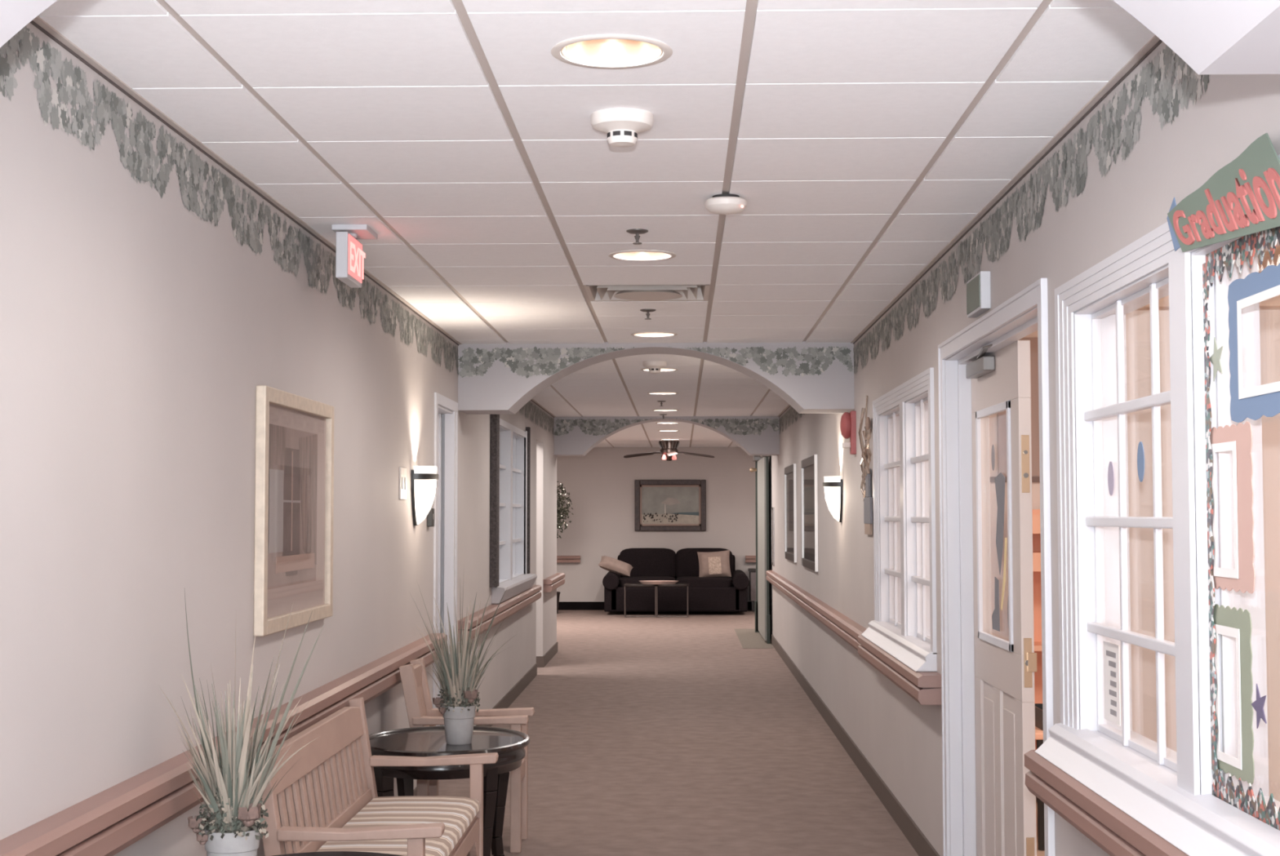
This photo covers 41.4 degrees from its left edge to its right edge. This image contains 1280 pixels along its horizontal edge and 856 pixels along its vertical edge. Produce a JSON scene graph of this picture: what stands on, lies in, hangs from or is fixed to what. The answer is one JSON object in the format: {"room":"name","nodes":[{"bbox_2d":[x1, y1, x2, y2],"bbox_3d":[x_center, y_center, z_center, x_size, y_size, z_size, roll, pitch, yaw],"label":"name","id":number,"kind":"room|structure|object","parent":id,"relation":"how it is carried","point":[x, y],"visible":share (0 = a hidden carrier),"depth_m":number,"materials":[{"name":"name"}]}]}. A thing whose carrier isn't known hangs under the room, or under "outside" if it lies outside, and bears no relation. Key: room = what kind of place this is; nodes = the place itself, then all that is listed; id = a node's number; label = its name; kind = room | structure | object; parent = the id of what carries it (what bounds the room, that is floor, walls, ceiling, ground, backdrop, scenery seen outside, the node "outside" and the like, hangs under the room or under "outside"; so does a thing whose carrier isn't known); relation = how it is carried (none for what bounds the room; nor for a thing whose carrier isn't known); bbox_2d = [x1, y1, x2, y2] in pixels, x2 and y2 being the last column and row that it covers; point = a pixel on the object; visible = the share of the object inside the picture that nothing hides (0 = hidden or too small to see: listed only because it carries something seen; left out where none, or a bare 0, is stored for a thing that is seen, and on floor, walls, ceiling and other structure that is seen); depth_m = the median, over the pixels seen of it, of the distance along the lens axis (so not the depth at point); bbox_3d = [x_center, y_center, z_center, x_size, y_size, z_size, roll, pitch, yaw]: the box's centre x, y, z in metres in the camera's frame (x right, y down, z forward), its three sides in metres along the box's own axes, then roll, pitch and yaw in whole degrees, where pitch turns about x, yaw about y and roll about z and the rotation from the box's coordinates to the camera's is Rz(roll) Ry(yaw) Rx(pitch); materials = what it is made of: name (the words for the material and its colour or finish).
{"room":"nursing home corridor","nodes":[
{"label":"nursing home corridor","id":0,"kind":"room"},
{"bbox_2d":[204,826,260,855],"bbox_3d":[-1.043,1.105,4.336,0.140,0.160,0.140,0,-3,1],"label":"pot","id":1,"kind":"object","parent":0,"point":[219,841],"depth_m":4.28,"materials":[{"name":"grey ceramic"}]},
{"bbox_2d":[0,22,556,855],"bbox_3d":[-2.581,0.380,8.682,2.820,3.184,20.450,0,-3,1],"label":"wall","id":2,"kind":"structure","parent":0,"point":[139,335],"depth_m":4.53,"materials":[{"name":"paint"}]},
{"bbox_2d":[0,633,447,855],"bbox_3d":[-1.242,0.921,3.890,0.085,0.125,11.000,0,-3,1],"label":"handrail","id":3,"kind":"object","parent":2,"relation":"attached to","point":[107,823],"visible":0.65,"depth_m":4.21,"materials":[{"name":"brown wood"}]},
{"bbox_2d":[0,25,458,375],"bbox_3d":[-1.223,-0.606,6.540,0.002,0.202,7.980,0,-3,1],"label":"trim","id":4,"kind":"structure","parent":2,"relation":"attached to","point":[144,166],"depth_m":4.64,"materials":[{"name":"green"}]},
{"bbox_2d":[253,385,334,636],"bbox_3d":[-1.218,0.294,6.029,0.034,0.813,1.090,0,-3,1],"label":"framed picture","id":5,"kind":"object","parent":2,"relation":"attached to","point":[294,468],"visible":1,"depth_m":5.94,"materials":[{"name":"beige wood"}]},
{"bbox_2d":[267,423,317,589],"bbox_3d":[-1.222,0.279,5.995,0.003,0.550,0.740,0,-3,1],"label":"print","id":6,"kind":"object","parent":5,"relation":"attached to","point":[292,522],"depth_m":5.97,"materials":[{"name":"grey paper"}]},
{"bbox_2d":[399,466,406,500],"bbox_3d":[-1.171,0.275,8.398,0.014,0.160,0.180,0,-3,1],"label":"light switch","id":7,"kind":"object","parent":2,"relation":"attached to","point":[402,471],"visible":1,"depth_m":8.36,"materials":[{"name":"white plastic"}]},
{"bbox_2d":[411,466,438,525],"bbox_3d":[-1.106,0.352,8.783,0.123,0.305,0.246,0,-3,1],"label":"wall sconce","id":8,"kind":"object","parent":2,"relation":"attached to","point":[424,478],"visible":1,"depth_m":8.70,"materials":[{"name":"white glass"}]},
{"bbox_2d":[432,392,457,726],"bbox_3d":[-1.203,0.927,9.898,0.154,2.210,0.920,0,-3,1],"label":"door","id":9,"kind":"structure","parent":2,"relation":"in","point":[446,420],"depth_m":10.24,"materials":[{"name":"white paint"}]},
{"bbox_2d":[413,642,557,796],"bbox_3d":[-1.234,1.911,8.578,0.152,0.110,20.462,0,-3,1],"label":"baseboard","id":10,"kind":"structure","parent":2,"relation":"attached to","point":[507,700],"depth_m":14.78,"materials":[{"name":"brown rubber"}]},
{"bbox_2d":[457,418,541,642],"bbox_3d":[-1.083,0.690,13.097,0.239,1.515,5.330,0,-3,1],"label":"window","id":11,"kind":"structure","parent":2,"relation":"in","point":[513,546],"depth_m":13.64,"materials":[{"name":"white paint"}]},
{"bbox_2d":[489,414,499,587],"bbox_3d":[-1.056,0.504,12.329,0.046,1.300,0.180,0,-3,1],"label":"curtain","id":12,"kind":"object","parent":11,"relation":"hanging from","point":[495,419],"visible":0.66,"depth_m":12.25,"materials":[{"name":"fabric"}]},
{"bbox_2d":[525,426,530,573],"bbox_3d":[-0.997,0.643,15.085,0.031,1.300,0.100,0,-3,1],"label":"curtain","id":13,"kind":"object","parent":11,"relation":"hanging from","point":[527,428],"visible":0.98,"depth_m":15.05,"materials":[{"name":"fabric"}]},
{"bbox_2d":[516,400,554,435],"bbox_3d":[-1.026,-0.194,14.713,0.002,0.201,7.490,0,-3,1],"label":"trim","id":14,"kind":"structure","parent":2,"relation":"attached to","point":[539,414],"depth_m":16.33,"materials":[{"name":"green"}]},
{"bbox_2d":[535,443,543,663],"bbox_3d":[-1.048,1.249,16.539,0.141,2.235,0.802,0,-3,1],"label":"trim","id":15,"kind":"structure","parent":2,"relation":"attached to","point":[540,446],"depth_m":16.93,"materials":[{"name":"paint"}]},
{"bbox_2d":[542,573,564,592],"bbox_3d":[-0.902,1.630,17.943,0.085,0.125,1.950,0,-3,1],"label":"handrail","id":16,"kind":"object","parent":2,"relation":"attached to","point":[550,584],"visible":1,"depth_m":17.37,"materials":[{"name":"brown wood"}]},
{"bbox_2d":[442,705,475,745],"bbox_3d":[-0.761,1.246,7.127,0.140,0.160,0.140,0,-3,1],"label":"pot","id":17,"kind":"object","parent":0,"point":[459,720],"depth_m":7.07,"materials":[{"name":"grey ceramic"}]},
{"bbox_2d":[30,15,1162,417],"bbox_3d":[0.046,-0.627,8.444,2.450,0.004,20.000,0,-3,1],"label":"trim","id":18,"kind":"structure","parent":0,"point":[37,20],"depth_m":4.86,"materials":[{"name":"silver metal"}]},
{"bbox_2d":[38,0,1155,447],"bbox_3d":[-0.160,-0.428,12.547,7.295,0.012,28.955,0,-3,1],"label":"ceiling","id":19,"kind":"structure","parent":0,"point":[846,104],"depth_m":4.77,"materials":[{"name":"tile"}]},
{"bbox_2d":[331,224,377,288],"bbox_3d":[-1.056,-0.636,6.296,0.130,0.200,0.326,0,-3,1],"label":"exit sign","id":20,"kind":"object","parent":19,"relation":"hanging from","point":[349,255],"visible":1,"depth_m":6.17,"materials":[{"name":"grey plastic"}]},
{"bbox_2d":[38,0,1052,447],"bbox_3d":[-0.095,-0.431,12.744,7.600,0.022,28.600,0,-3,1],"label":"ceiling grid","id":21,"kind":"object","parent":19,"relation":"attached to","point":[751,5],"depth_m":4.77,"materials":[{"name":"silver metal"}]},
{"bbox_2d":[551,34,672,69],"bbox_3d":[-0.064,-0.932,3.870,0.278,0.156,0.278,0,-3,1],"label":"recessed light","id":22,"kind":"object","parent":19,"relation":"in","point":[606,51],"visible":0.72,"depth_m":3.96,"materials":[{"name":"white glass"}]},
{"bbox_2d":[591,107,653,146],"bbox_3d":[-0.047,-0.788,4.488,0.166,0.081,0.166,0,-3,1],"label":"smoke detector","id":23,"kind":"object","parent":19,"relation":"attached to","point":[621,125],"visible":1,"depth_m":4.44,"materials":[{"name":"white plastic"}]},
{"bbox_2d":[608,249,675,261],"bbox_3d":[0.009,-0.778,6.916,0.278,0.156,0.278,0,-3,1],"label":"recessed light","id":24,"kind":"object","parent":19,"relation":"in","point":[630,255],"visible":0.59,"depth_m":7.00,"materials":[{"name":"white glass"}]},
{"bbox_2d":[583,284,710,301],"bbox_3d":[0.039,-0.679,8.132,0.584,0.092,0.584,0,-3,1],"label":"ceiling vent","id":25,"kind":"object","parent":19,"relation":"in","point":[595,292],"visible":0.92,"depth_m":8.12,"materials":[{"name":"grey metal"}]},
{"bbox_2d":[631,331,677,337],"bbox_3d":[0.083,-0.625,9.961,0.278,0.156,0.278,0,-3,1],"label":"recessed light","id":26,"kind":"object","parent":19,"relation":"in","point":[646,334],"visible":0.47,"depth_m":10.04,"materials":[{"name":"white glass"}]},
{"bbox_2d":[642,360,666,373],"bbox_3d":[0.102,-0.420,11.787,0.166,0.081,0.166,0,-3,1],"label":"smoke detector","id":27,"kind":"object","parent":19,"relation":"attached to","point":[654,366],"visible":1,"depth_m":11.74,"materials":[{"name":"white plastic"}]},
{"bbox_2d":[623,440,714,461],"bbox_3d":[0.422,0.332,24.611,0.974,0.290,0.974,-3,-4,41],"label":"ceiling fan","id":28,"kind":"object","parent":19,"relation":"hanging from","point":[668,451],"visible":1,"depth_m":24.54,"materials":[{"name":"brown metal"}]},
{"bbox_2d":[704,194,746,214],"bbox_3d":[0.286,-0.742,5.639,0.140,0.059,0.140,0,-3,1],"label":"smoke detector","id":29,"kind":"object","parent":19,"relation":"attached to","point":[721,204],"visible":1,"depth_m":5.59,"materials":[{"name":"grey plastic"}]},
{"bbox_2d":[0,0,1279,74],"bbox_3d":[-0.102,-0.743,2.306,2.450,0.432,0.425,0,-3,1],"label":"arch","id":30,"kind":"object","parent":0,"point":[1212,37],"visible":1,"depth_m":2.39,"materials":[{"name":"grey paint"}]},
{"bbox_2d":[556,446,755,602],"bbox_3d":[0.303,1.303,27.044,7.900,3.184,0.150,0,-3,1],"label":"wall","id":31,"kind":"structure","parent":0,"point":[600,483],"depth_m":26.97,"materials":[{"name":"paint"}]},
{"bbox_2d":[556,555,580,563],"bbox_3d":[-2.198,2.089,26.950,2.500,0.110,0.080,0,-3,1],"label":"handrail","id":32,"kind":"object","parent":31,"relation":"attached to","point":[560,559],"visible":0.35,"depth_m":26.89,"materials":[{"name":"brown wood"}]},
{"bbox_2d":[558,602,751,610],"bbox_3d":[0.303,2.824,26.885,7.600,0.130,0.015,0,-3,1],"label":"baseboard","id":33,"kind":"structure","parent":31,"relation":"attached to","point":[562,606],"depth_m":26.91,"materials":[{"name":"black"}]},
{"bbox_2d":[634,480,706,531],"bbox_3d":[0.483,1.232,26.941,1.135,0.815,0.055,0,-3,1],"label":"framed painting","id":34,"kind":"object","parent":31,"relation":"attached to","point":[660,505],"visible":1,"depth_m":26.94,"materials":[{"name":"brown wood"}]},
{"bbox_2d":[457,341,854,414],"bbox_3d":[0.102,-0.318,10.715,2.450,0.432,0.450,0,-3,1],"label":"wall","id":35,"kind":"structure","parent":0,"point":[500,391],"depth_m":10.51,"materials":[{"name":"grey paint"}]},
{"bbox_2d":[458,346,853,378],"bbox_3d":[0.095,-0.409,10.493,2.448,0.200,0.002,0,-3,1],"label":"trim","id":36,"kind":"structure","parent":35,"relation":"attached to","point":[547,362],"depth_m":10.50,"materials":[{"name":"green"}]},
{"bbox_2d":[554,415,779,456],"bbox_3d":[0.293,0.082,18.643,2.450,0.432,0.450,0,-3,1],"label":"wall","id":37,"kind":"structure","parent":0,"point":[575,443],"depth_m":18.43,"materials":[{"name":"grey paint"}]},
{"bbox_2d":[554,417,779,436],"bbox_3d":[0.288,-0.010,18.421,2.450,0.198,0.002,0,-3,1],"label":"trim","id":38,"kind":"structure","parent":37,"relation":"attached to","point":[588,424],"depth_m":18.43,"materials":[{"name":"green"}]},
{"bbox_2d":[438,610,1044,855],"bbox_3d":[1.009,2.219,12.634,9.800,0.100,28.700,0,-3,1],"label":"floor","id":39,"kind":"structure","parent":0,"point":[649,736],"depth_m":10.73,"materials":[{"name":"carpet"}]},
{"bbox_2d":[275,851,400,855],"bbox_3d":[-0.847,1.467,4.353,0.724,0.586,0.869,0,-3,1],"label":"side table","id":40,"kind":"object","parent":39,"relation":"on","point":[340,853],"visible":1,"depth_m":4.77,"materials":[{"name":"brown wood"}]},
{"bbox_2d":[158,591,324,855],"bbox_3d":[-1.046,0.799,4.361,0.403,0.774,0.345,1,-3,-26],"label":"potted grass","id":41,"kind":"object","parent":40,"relation":"on","point":[234,787],"depth_m":4.30,"materials":[{"name":"green plant"}]},
{"bbox_2d":[187,816,207,834],"bbox_3d":[-1.129,1.014,4.323,0.048,0.042,0.049,0,-3,1],"label":"dried flower","id":42,"kind":"object","parent":41,"relation":"on","point":[197,824],"depth_m":4.31,"materials":[{"name":"pink plant"}]},
{"bbox_2d":[236,803,261,827],"bbox_3d":[-0.991,0.982,4.286,0.063,0.054,0.064,0,-3,1],"label":"dried flower","id":43,"kind":"object","parent":41,"relation":"on","point":[247,814],"depth_m":4.27,"materials":[{"name":"pink plant"}]},
{"bbox_2d":[259,697,498,855],"bbox_3d":[-0.853,1.416,5.788,0.575,0.818,1.560,0,-3,1],"label":"bench","id":44,"kind":"object","parent":39,"relation":"on","point":[341,744],"visible":0.8,"depth_m":5.78,"materials":[{"name":"brown wood"}]},
{"bbox_2d":[315,796,479,855],"bbox_3d":[-0.847,1.405,5.789,0.450,0.079,1.430,0,-3,1],"label":"seat cushion","id":45,"kind":"object","parent":44,"relation":"on","point":[456,814],"visible":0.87,"depth_m":5.97,"materials":[{"name":"beige fabric"}]},
{"bbox_2d":[368,726,530,855],"bbox_3d":[-0.830,1.610,7.190,0.724,0.586,0.869,0,-3,1],"label":"side table","id":46,"kind":"object","parent":39,"relation":"on","point":[509,745],"visible":0.68,"depth_m":6.99,"materials":[{"name":"brown wood"}]},
{"bbox_2d":[415,563,514,745],"bbox_3d":[-0.740,0.948,7.137,0.391,0.756,0.356,2,-3,-34],"label":"potted grass","id":47,"kind":"object","parent":46,"relation":"on","point":[459,680],"depth_m":7.08,"materials":[{"name":"green plant"}]},
{"bbox_2d":[462,689,478,703],"bbox_3d":[-0.708,1.123,7.077,0.063,0.054,0.064,0,-3,1],"label":"dried flower","id":48,"kind":"object","parent":47,"relation":"on","point":[469,696],"depth_m":7.06,"materials":[{"name":"pink plant"}]},
{"bbox_2d":[399,657,534,853],"bbox_3d":[-0.797,1.507,7.856,0.588,0.845,0.378,0,-3,1],"label":"armchair","id":49,"kind":"object","parent":39,"relation":"on","point":[420,712],"visible":0.48,"depth_m":7.70,"materials":[{"name":"brown wood"}]},
{"bbox_2d":[556,481,573,613],"bbox_3d":[-1.398,1.816,26.031,0.722,2.062,0.601,-1,-3,24],"label":"ficus tree","id":50,"kind":"object","parent":39,"relation":"on","point":[559,516],"visible":0.26,"depth_m":26.00,"materials":[{"name":"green plant"}]},
{"bbox_2d":[623,583,688,617],"bbox_3d":[0.242,2.543,25.005,0.970,0.479,0.500,0,-3,1],"label":"coffee table","id":51,"kind":"object","parent":39,"relation":"on","point":[625,585],"visible":0.93,"depth_m":24.87,"materials":[{"name":"black metal"}]},
{"bbox_2d":[602,548,749,612],"bbox_3d":[0.554,2.330,26.129,2.210,0.940,1.282,0,-3,1],"label":"sofa","id":52,"kind":"object","parent":39,"relation":"on","point":[705,594],"visible":0.85,"depth_m":25.54,"materials":[{"name":"black fabric"}]},
{"bbox_2d":[597,555,633,577],"bbox_3d":[-0.370,2.107,25.826,0.538,0.316,0.210,0,-3,2],"label":"throw pillow","id":53,"kind":"object","parent":52,"relation":"on","point":[607,563],"visible":1,"depth_m":25.75,"materials":[{"name":"beige fabric"}]},
{"bbox_2d":[618,576,675,587],"bbox_3d":[0.110,2.372,25.968,0.880,0.180,0.840,0,-3,1],"label":"seat cushion","id":54,"kind":"object","parent":52,"relation":"on","point":[622,580],"depth_m":25.60,"materials":[{"name":"black fabric"}]},
{"bbox_2d":[618,548,675,577],"bbox_3d":[0.123,2.151,26.550,0.910,0.540,0.340,0,-3,1],"label":"cushion","id":55,"kind":"object","parent":52,"relation":"on","point":[644,562],"depth_m":26.39,"materials":[{"name":"black fabric"}]},
{"bbox_2d":[675,576,733,587],"bbox_3d":[0.990,2.370,25.947,0.880,0.180,0.840,0,-3,1],"label":"seat cushion","id":56,"kind":"object","parent":52,"relation":"on","point":[693,581],"depth_m":25.54,"materials":[{"name":"black fabric"}]},
{"bbox_2d":[675,548,733,577],"bbox_3d":[1.003,2.149,26.529,0.910,0.540,0.340,0,-3,1],"label":"cushion","id":57,"kind":"object","parent":52,"relation":"on","point":[686,559],"depth_m":26.38,"materials":[{"name":"black fabric"}]},
{"bbox_2d":[697,550,731,577],"bbox_3d":[1.135,2.083,25.886,0.523,0.436,0.220,0,-3,1],"label":"throw pillow","id":58,"kind":"object","parent":52,"relation":"on","point":[713,564],"visible":1,"depth_m":25.81,"materials":[{"name":"beige fabric"}]},
{"bbox_2d":[747,568,755,611],"bbox_3d":[2.336,2.542,26.607,1.260,0.660,0.440,0,-3,1],"label":"side table","id":59,"kind":"object","parent":39,"relation":"on","point":[752,571],"visible":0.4,"depth_m":26.43,"materials":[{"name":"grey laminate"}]},
{"bbox_2d":[734,629,773,648],"bbox_3d":[1.382,2.579,20.819,0.350,0.001,3.300,0,-3,1],"label":"rug","id":60,"kind":"object","parent":39,"relation":"on","point":[748,638],"depth_m":20.45,"materials":[{"name":"beige fabric"}]},
{"bbox_2d":[1032,509,1042,750],"bbox_3d":[2.262,1.213,9.104,0.420,1.550,0.310,0,-3,1],"label":"bookcase","id":61,"kind":"object","parent":39,"relation":"on","point":[1036,513],"visible":0.02,"depth_m":9.23,"materials":[{"name":"brown wood"}]},
{"bbox_2d":[1035,726,1044,850],"bbox_3d":[2.071,1.667,7.979,0.550,0.530,0.600,0,-3,1],"label":"table","id":62,"kind":"object","parent":39,"relation":"on","point":[1038,733],"visible":0.07,"depth_m":7.70,"materials":[{"name":"brown wood"}]},
{"bbox_2d":[1035,703,1043,730],"bbox_3d":[1.985,1.355,7.946,0.260,0.090,0.300,0,-3,1],"label":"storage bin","id":63,"kind":"object","parent":62,"relation":"on","point":[1038,707],"visible":0.19,"depth_m":7.90,"materials":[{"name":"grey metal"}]},
{"bbox_2d":[768,41,1279,855],"bbox_3d":[2.533,0.451,10.232,2.430,3.184,23.800,0,-3,1],"label":"wall","id":64,"kind":"structure","parent":0,"point":[900,737],"depth_m":7.03,"materials":[{"name":"paint"}]},
{"bbox_2d":[749,455,770,644],"bbox_3d":[1.477,1.405,20.936,0.170,2.360,1.980,0,-3,1],"label":"door","id":65,"kind":"structure","parent":64,"relation":"in","point":[762,618],"depth_m":20.57,"materials":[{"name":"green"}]},
{"bbox_2d":[771,507,774,565],"bbox_3d":[1.540,1.255,19.640,0.012,0.670,0.420,0,-3,1],"label":"framed picture","id":66,"kind":"object","parent":64,"relation":"attached to","point":[772,508],"visible":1,"depth_m":19.64,"materials":[{"name":"silver metal"}]},
{"bbox_2d":[784,463,796,562],"bbox_3d":[1.455,0.825,16.422,0.025,0.915,1.454,0,-3,1],"label":"framed picture","id":67,"kind":"object","parent":64,"relation":"attached to","point":[790,486],"visible":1,"depth_m":16.39,"materials":[{"name":"black"}]},
{"bbox_2d":[786,477,793,548],"bbox_3d":[1.458,0.822,16.424,0.002,0.670,1.210,0,-3,1],"label":"print","id":68,"kind":"object","parent":67,"relation":"attached to","point":[789,481],"depth_m":16.53,"materials":[{"name":"grey"}]},
{"bbox_2d":[779,406,804,434],"bbox_3d":[1.420,-0.201,14.654,0.002,0.199,7.487,0,-3,1],"label":"trim","id":69,"kind":"structure","parent":64,"relation":"attached to","point":[784,423],"depth_m":16.85,"materials":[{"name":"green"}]},
{"bbox_2d":[800,454,817,572],"bbox_3d":[1.396,0.703,14.001,0.025,0.915,1.504,0,-3,1],"label":"framed picture","id":70,"kind":"object","parent":64,"relation":"attached to","point":[809,474],"visible":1,"depth_m":13.92,"materials":[{"name":"black"}]},
{"bbox_2d":[803,471,814,555],"bbox_3d":[1.399,0.700,14.003,0.002,0.670,1.260,0,-3,1],"label":"print","id":71,"kind":"object","parent":70,"relation":"attached to","point":[808,476],"depth_m":14.09,"materials":[{"name":"grey"}]},
{"bbox_2d":[765,570,866,650],"bbox_3d":[1.387,1.463,14.606,0.075,0.117,10.580,0,-3,1],"label":"handrail","id":72,"kind":"object","parent":64,"relation":"attached to","point":[847,629],"visible":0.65,"depth_m":12.17,"materials":[{"name":"brown wood"}]},
{"bbox_2d":[822,476,842,522],"bbox_3d":[1.281,0.477,11.313,0.123,0.305,0.246,0,-3,1],"label":"wall sconce","id":73,"kind":"object","parent":64,"relation":"attached to","point":[833,486],"visible":1,"depth_m":11.23,"materials":[{"name":"white glass"}]},
{"bbox_2d":[840,410,856,454],"bbox_3d":[1.277,0.031,10.423,0.089,0.265,0.158,0,-3,1],"label":"fire alarm","id":74,"kind":"object","parent":64,"relation":"attached to","point":[848,420],"visible":1,"depth_m":10.36,"materials":[{"name":"red"}]},
{"bbox_2d":[770,632,939,855],"bbox_3d":[1.312,1.984,10.084,0.012,0.110,23.600,0,-3,1],"label":"baseboard","id":75,"kind":"structure","parent":64,"relation":"attached to","point":[918,842],"depth_m":9.66,"materials":[{"name":"brown rubber"}]},
{"bbox_2d":[857,395,872,534],"bbox_3d":[1.283,0.210,9.658,0.040,0.791,0.449,0,-3,1],"label":"hanging decoration","id":76,"kind":"object","parent":64,"relation":"attached to","point":[866,453],"visible":1,"depth_m":9.55,"materials":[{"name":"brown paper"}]},
{"bbox_2d":[857,367,941,705],"bbox_3d":[1.287,0.496,8.167,0.239,1.400,2.380,0,-3,1],"label":"window","id":77,"kind":"structure","parent":64,"relation":"in","point":[904,417],"depth_m":8.06,"materials":[{"name":"white paint"}]},
{"bbox_2d":[966,271,991,317],"bbox_3d":[1.194,-0.470,5.984,0.038,0.130,0.280,0,-3,1],"label":"wall speaker","id":78,"kind":"object","parent":64,"relation":"attached to","point":[979,287],"visible":1,"depth_m":5.88,"materials":[{"name":"grey plastic"}]},
{"bbox_2d":[853,44,1208,373],"bbox_3d":[1.223,-0.613,6.478,0.002,0.200,7.984,0,-3,1],"label":"trim","id":79,"kind":"structure","parent":64,"relation":"attached to","point":[1146,83],"depth_m":4.76,"materials":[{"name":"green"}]},
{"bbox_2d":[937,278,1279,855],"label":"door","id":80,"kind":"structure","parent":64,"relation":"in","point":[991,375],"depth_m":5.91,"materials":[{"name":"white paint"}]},
{"bbox_2d":[991,577,999,631],"bbox_3d":[1.338,0.661,6.379,0.002,0.200,0.150,0,-3,1],"label":"boot","id":81,"kind":"object","parent":80,"relation":"attached to","point":[995,616],"visible":1,"depth_m":6.35,"materials":[{"name":"grey paper"}]},
{"bbox_2d":[994,472,1004,573],"bbox_3d":[1.335,0.355,6.280,0.002,0.380,0.200,0,-3,1],"label":"vase","id":82,"kind":"object","parent":80,"relation":"attached to","point":[1000,478],"visible":1,"depth_m":6.28,"materials":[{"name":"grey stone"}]},
{"bbox_2d":[1024,154,1279,855],"bbox_3d":[1.125,0.153,1.583,0.246,1.410,6.430,0,-3,1],"label":"window","id":83,"kind":"structure","parent":64,"relation":"in","point":[1157,786],"depth_m":3.92,"materials":[{"name":"white paint"}]},
{"bbox_2d":[1107,462,1114,495],"bbox_3d":[1.231,0.132,4.431,0.002,0.089,0.060,0,-3,1],"label":"balloon","id":84,"kind":"object","parent":83,"relation":"attached to","point":[1110,471],"visible":1,"depth_m":4.42,"materials":[{"name":"purple paper"}]},
{"bbox_2d":[1102,640,1120,726],"bbox_3d":[1.231,0.665,4.424,0.004,0.205,0.160,0,-3,1],"label":"poster","id":85,"kind":"object","parent":83,"relation":"attached to","point":[1111,651],"visible":1,"depth_m":4.42,"materials":[{"name":"white paper"}]},
{"bbox_2d":[1137,441,1144,482],"bbox_3d":[1.224,0.082,4.143,0.002,0.098,0.060,0,-3,1],"label":"balloon","id":86,"kind":"object","parent":83,"relation":"attached to","point":[1140,454],"visible":1,"depth_m":4.14,"materials":[{"name":"blue rubber"}]},
{"bbox_2d":[1166,197,1180,251],"bbox_3d":[1.136,-0.433,3.598,0.002,0.115,0.115,0,-3,1],"label":"paper corner","id":87,"kind":"object","parent":83,"relation":"attached to","point":[1175,243],"visible":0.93,"depth_m":3.61,"materials":[{"name":"blue paper"}]},
{"bbox_2d":[1202,262,1217,796],"bbox_3d":[1.179,0.205,3.502,0.003,1.100,0.034,0,-3,1],"label":"beaded border","id":88,"kind":"object","parent":83,"relation":"attached to","point":[1205,277],"visible":1,"depth_m":3.50,"materials":[{"name":"multicoloured paper"}]},
{"bbox_2d":[1209,337,1222,381],"bbox_3d":[1.185,-0.143,3.487,0.002,0.091,0.090,0,-3,1],"label":"star","id":89,"kind":"object","parent":83,"relation":"attached to","point":[1215,359],"visible":1,"depth_m":3.48,"materials":[{"name":"grey"}]},
{"bbox_2d":[1167,133,1279,252],"bbox_3d":[1.119,-0.422,3.235,0.007,0.186,0.790,0,-3,1],"label":"banner","id":90,"kind":"object","parent":83,"relation":"attached to","point":[1242,197],"visible":1,"depth_m":3.18,"materials":[{"name":"green paper"}]},
{"bbox_2d":[1209,421,1255,593],"bbox_3d":[1.182,0.160,3.391,0.005,0.335,0.260,0,-3,1],"label":"decoration","id":91,"kind":"object","parent":83,"relation":"attached to","point":[1237,439],"visible":1,"depth_m":3.34,"materials":[{"name":"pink paper"}]},
{"bbox_2d":[1213,604,1254,785],"bbox_3d":[1.183,0.527,3.385,0.005,0.341,0.236,0,-3,1],"label":"decoration","id":92,"kind":"object","parent":83,"relation":"attached to","point":[1233,623],"visible":1,"depth_m":3.33,"materials":[{"name":"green paper"}]},
{"bbox_2d":[1205,226,1279,285],"bbox_3d":[1.167,-0.348,3.074,0.003,0.069,0.900,0,-3,1],"label":"beaded border","id":93,"kind":"object","parent":83,"relation":"attached to","point":[1236,251],"visible":1,"depth_m":3.30,"materials":[{"name":"multicoloured paper"}]},
{"bbox_2d":[1215,769,1279,831],"bbox_3d":[1.168,0.703,3.021,0.003,0.062,0.900,0,-3,1],"label":"beaded border","id":94,"kind":"object","parent":83,"relation":"attached to","point":[1269,815],"visible":1,"depth_m":3.27,"materials":[{"name":"multicoloured paper"}]},
{"bbox_2d":[1227,262,1279,422],"bbox_3d":[1.174,-0.164,3.120,0.005,0.286,0.566,0,-3,1],"label":"decoration","id":95,"kind":"object","parent":83,"relation":"attached to","point":[1253,403],"visible":1,"depth_m":3.29,"materials":[{"name":"blue paper"}]},
{"bbox_2d":[1251,684,1266,728],"bbox_3d":[1.180,0.532,3.234,0.002,0.086,0.082,0,-3,1],"label":"star","id":96,"kind":"object","parent":83,"relation":"attached to","point":[1258,705],"visible":1,"depth_m":3.23,"materials":[{"name":"purple paper"}]},
{"bbox_2d":[989,255,1279,641],"bbox_3d":[3.633,0.449,9.379,4.390,3.100,0.150,0,-3,1],"label":"wall","id":97,"kind":"structure","parent":0,"point":[1003,634],"depth_m":9.34,"materials":[{"name":"beige paint"}]},
{"bbox_2d":[997,337,1039,476],"bbox_3d":[3.850,-0.120,9.320,3.750,0.770,0.015,0,-3,1],"label":"trim","id":98,"kind":"structure","parent":97,"relation":"attached to","point":[1002,416],"depth_m":9.35,"materials":[{"name":"beige wood"}]},
{"bbox_2d":[1139,295,1279,308],"bbox_3d":[3.583,-0.716,9.314,4.280,0.100,0.100,0,-3,1],"label":"trim","id":99,"kind":"structure","parent":97,"relation":"attached to","point":[1163,303],"depth_m":9.28,"materials":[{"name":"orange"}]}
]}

